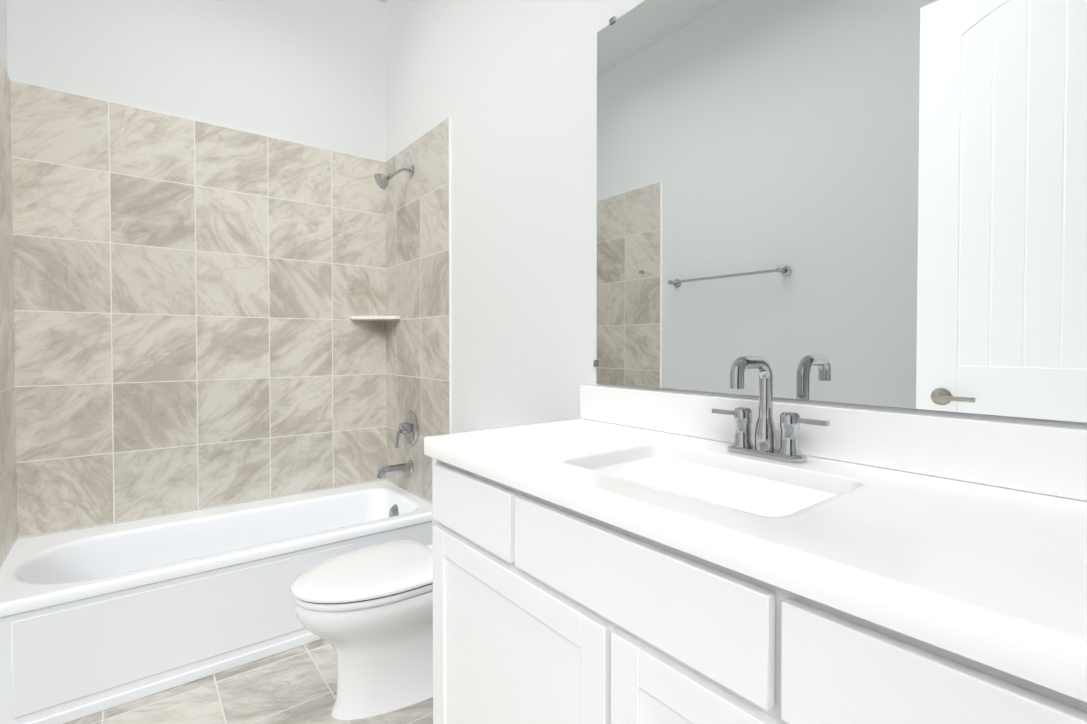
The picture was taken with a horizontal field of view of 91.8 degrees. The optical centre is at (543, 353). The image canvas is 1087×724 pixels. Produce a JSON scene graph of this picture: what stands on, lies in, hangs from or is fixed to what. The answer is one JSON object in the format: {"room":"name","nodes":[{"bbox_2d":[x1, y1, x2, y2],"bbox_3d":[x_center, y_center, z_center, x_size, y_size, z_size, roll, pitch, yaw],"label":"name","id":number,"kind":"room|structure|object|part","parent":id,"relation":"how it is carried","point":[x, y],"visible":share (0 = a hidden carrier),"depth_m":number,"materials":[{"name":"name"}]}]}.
{"room":"bathroom","nodes":[
{"label":"bathroom","id":0,"kind":"room"},
{"bbox_2d":[0,0,14,567],"bbox_3d":[-1.172,-0.379,0.803,0.120,3.065,3.284,-1,1,-38],"label":"wall","id":1,"kind":"structure","parent":0,"point":[3,30],"depth_m":1.97,"materials":[{"name":"white paint"}]},
{"bbox_2d":[0,58,17,566],"bbox_3d":[-1.833,-0.161,1.755,0.008,1.774,0.720,-1,1,-38],"label":"wall tile","id":2,"kind":"structure","parent":1,"relation":"attached to","point":[8,507],"depth_m":1.92,"materials":[{"name":"beige tile"}]},
{"bbox_2d":[6,0,387,540],"bbox_3d":[-1.509,-0.407,2.548,1.500,3.065,0.120,-1,1,-38],"label":"wall","id":3,"kind":"structure","parent":0,"point":[310,72],"depth_m":2.48,"materials":[{"name":"white paint"}]},
{"bbox_2d":[10,80,386,537],"bbox_3d":[-1.470,-0.173,2.501,1.500,1.774,0.008,-1,1,-38],"label":"wall tile","id":4,"kind":"structure","parent":3,"relation":"attached to","point":[191,296],"depth_m":2.37,"materials":[{"name":"beige tile"}]},
{"bbox_2d":[65,639,432,723],"bbox_3d":[-0.534,1.195,1.327,1.740,0.100,3.284,-1,1,-38],"label":"floor","id":5,"kind":"structure","parent":0,"point":[297,685],"depth_m":1.73,"materials":[{"name":"tile"}]},
{"bbox_2d":[0,479,432,723],"bbox_3d":[-1.250,0.925,2.239,1.494,0.410,0.713,-1,1,-38],"label":"bathtub","id":6,"kind":"object","parent":5,"relation":"on","point":[96,619],"visible":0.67,"depth_m":1.88,"materials":[{"name":"white ceramic"}]},
{"bbox_3d":[-1.173,0.930,1.860,0.999,0.288,0.006,-1,1,-38],"label":"panel","id":7,"kind":"part","parent":6,"relation":"part of","materials":[{"name":"white ceramic"}]},
{"bbox_2d":[291,458,436,719],"bbox_3d":[-0.458,0.745,1.814,0.756,0.784,0.450,-1,1,-38],"label":"toilet","id":8,"kind":"object","parent":5,"relation":"on","point":[366,613],"visible":0.56,"depth_m":1.66,"materials":[{"name":"white ceramic"}]},
{"bbox_3d":[-0.569,0.711,1.727,0.475,0.024,0.384,-1,1,-38],"label":"lid","id":9,"kind":"part","parent":8,"relation":"part of","materials":[{"name":"white plastic"}]},
{"bbox_3d":[-0.569,0.740,1.728,0.464,0.022,0.372,-1,1,-38],"label":"seat","id":10,"kind":"part","parent":8,"relation":"part of","materials":[{"name":"white plastic"}]},
{"bbox_3d":[-0.241,0.567,1.982,0.195,0.361,0.430,-1,1,-38],"label":"tank","id":11,"kind":"part","parent":8,"relation":"part of","materials":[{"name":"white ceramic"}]},
{"bbox_2d":[424,385,1086,723],"bbox_3d":[0.343,0.631,0.963,0.550,1.039,1.397,-1,1,-38],"label":"bathroom vanity","id":12,"kind":"object","parent":5,"relation":"on","point":[613,555],"visible":1,"depth_m":0.79,"materials":[{"name":"white wood"}]},
{"bbox_3d":[-0.167,0.350,1.198,0.018,0.139,0.346,-1,1,-38],"label":"drawer","id":13,"kind":"part","parent":12,"relation":"part of","materials":[{"name":"white wood"}]},
{"bbox_3d":[-0.088,0.731,1.095,0.008,0.585,0.615,-1,1,-38],"label":"door frame","id":14,"kind":"part","parent":12,"relation":"part of","materials":[{"name":"white wood"}]},
{"bbox_3d":[-0.081,0.731,1.100,0.010,0.585,0.615,-1,1,-38],"label":"door panel","id":15,"kind":"part","parent":12,"relation":"part of","materials":[{"name":"white wood"}]},
{"bbox_3d":[0.112,0.356,0.841,0.018,0.139,0.528,-1,1,-38],"label":"drawer","id":16,"kind":"part","parent":12,"relation":"part of","materials":[{"name":"white wood"}]},
{"bbox_3d":[0.333,0.740,0.557,0.008,0.585,0.726,-1,1,-38],"label":"door frame","id":17,"kind":"part","parent":12,"relation":"part of","materials":[{"name":"white wood"}]},
{"bbox_3d":[0.340,0.740,0.562,0.010,0.585,0.726,-1,1,-38],"label":"door panel","id":18,"kind":"part","parent":12,"relation":"part of","materials":[{"name":"white wood"}]},
{"bbox_2d":[712,356,829,462],"bbox_3d":[0.429,0.110,1.077,0.149,0.210,0.252,-1,1,-38],"label":"faucet","id":19,"kind":"object","parent":12,"relation":"on","point":[765,441],"visible":1,"depth_m":1.09,"materials":[{"name":"silver metal"}]},
{"bbox_3d":[0.422,0.362,0.445,0.018,0.139,0.449,-1,1,-38],"label":"drawer","id":20,"kind":"part","parent":12,"relation":"part of","materials":[{"name":"white wood"}]},
{"bbox_2d":[385,0,1086,502],"bbox_3d":[0.104,-0.395,1.802,0.120,3.065,3.284,-1,1,-38],"label":"wall","id":21,"kind":"structure","parent":0,"point":[509,86],"depth_m":1.97,"materials":[{"name":"white paint"}]},
{"bbox_2d":[350,316,399,320],"bbox_3d":[-0.900,-0.189,2.814,0.200,0.018,0.200,-1,1,-38],"label":"corner shelf","id":22,"kind":"object","parent":21,"relation":"attached to","point":[383,318],"visible":1,"depth_m":2.80,"materials":[{"name":"white stone"}]},
{"bbox_2d":[385,117,448,501],"bbox_3d":[-0.650,-0.175,2.664,0.008,1.774,0.746,-1,1,-38],"label":"wall tile","id":23,"kind":"structure","parent":21,"relation":"attached to","point":[417,288],"depth_m":2.62,"materials":[{"name":"beige tile"}]},
{"bbox_2d":[374,164,413,189],"bbox_3d":[-0.742,-0.878,2.610,0.189,0.150,0.080,-1,1,-38],"label":"shower head","id":24,"kind":"object","parent":23,"relation":"attached to","point":[382,180],"visible":1,"depth_m":2.58},
{"bbox_2d":[377,460,413,479],"bbox_3d":[-0.751,0.588,2.651,0.181,0.076,0.068,-1,1,-38],"label":"tub spout","id":25,"kind":"object","parent":23,"relation":"attached to","point":[384,471],"visible":1,"depth_m":2.64,"materials":[{"name":"silver metal"}]},
{"bbox_2d":[395,410,417,447],"bbox_3d":[-0.713,0.386,2.677,0.086,0.184,0.176,-1,1,-38],"label":"shower valve","id":26,"kind":"object","parent":23,"relation":"attached to","point":[408,427],"visible":0.98,"depth_m":2.66,"materials":[{"name":"silver metal"}]},
{"bbox_2d":[449,116,451,433],"bbox_3d":[-0.419,-0.015,2.370,0.009,2.086,0.006,-1,1,-38],"label":"wall tile edge","id":27,"kind":"object","parent":21,"relation":"attached to","point":[450,360],"visible":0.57,"depth_m":2.37,"materials":[{"name":"white"}]},
{"bbox_2d":[580,385,1086,500],"bbox_3d":[0.552,0.162,1.119,0.020,0.106,1.397,-1,1,-38],"label":"backsplash","id":28,"kind":"structure","parent":21,"relation":"attached to","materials":[{"name":"white stone"}]},
{"bbox_2d":[594,0,1086,422],"bbox_3d":[0.573,-0.441,1.093,0.010,1.081,1.346,-1,1,-38],"label":"mirror","id":29,"kind":"object","parent":21,"relation":"attached to","point":[875,202],"visible":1,"depth_m":1.05,"materials":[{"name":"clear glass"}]}
]}

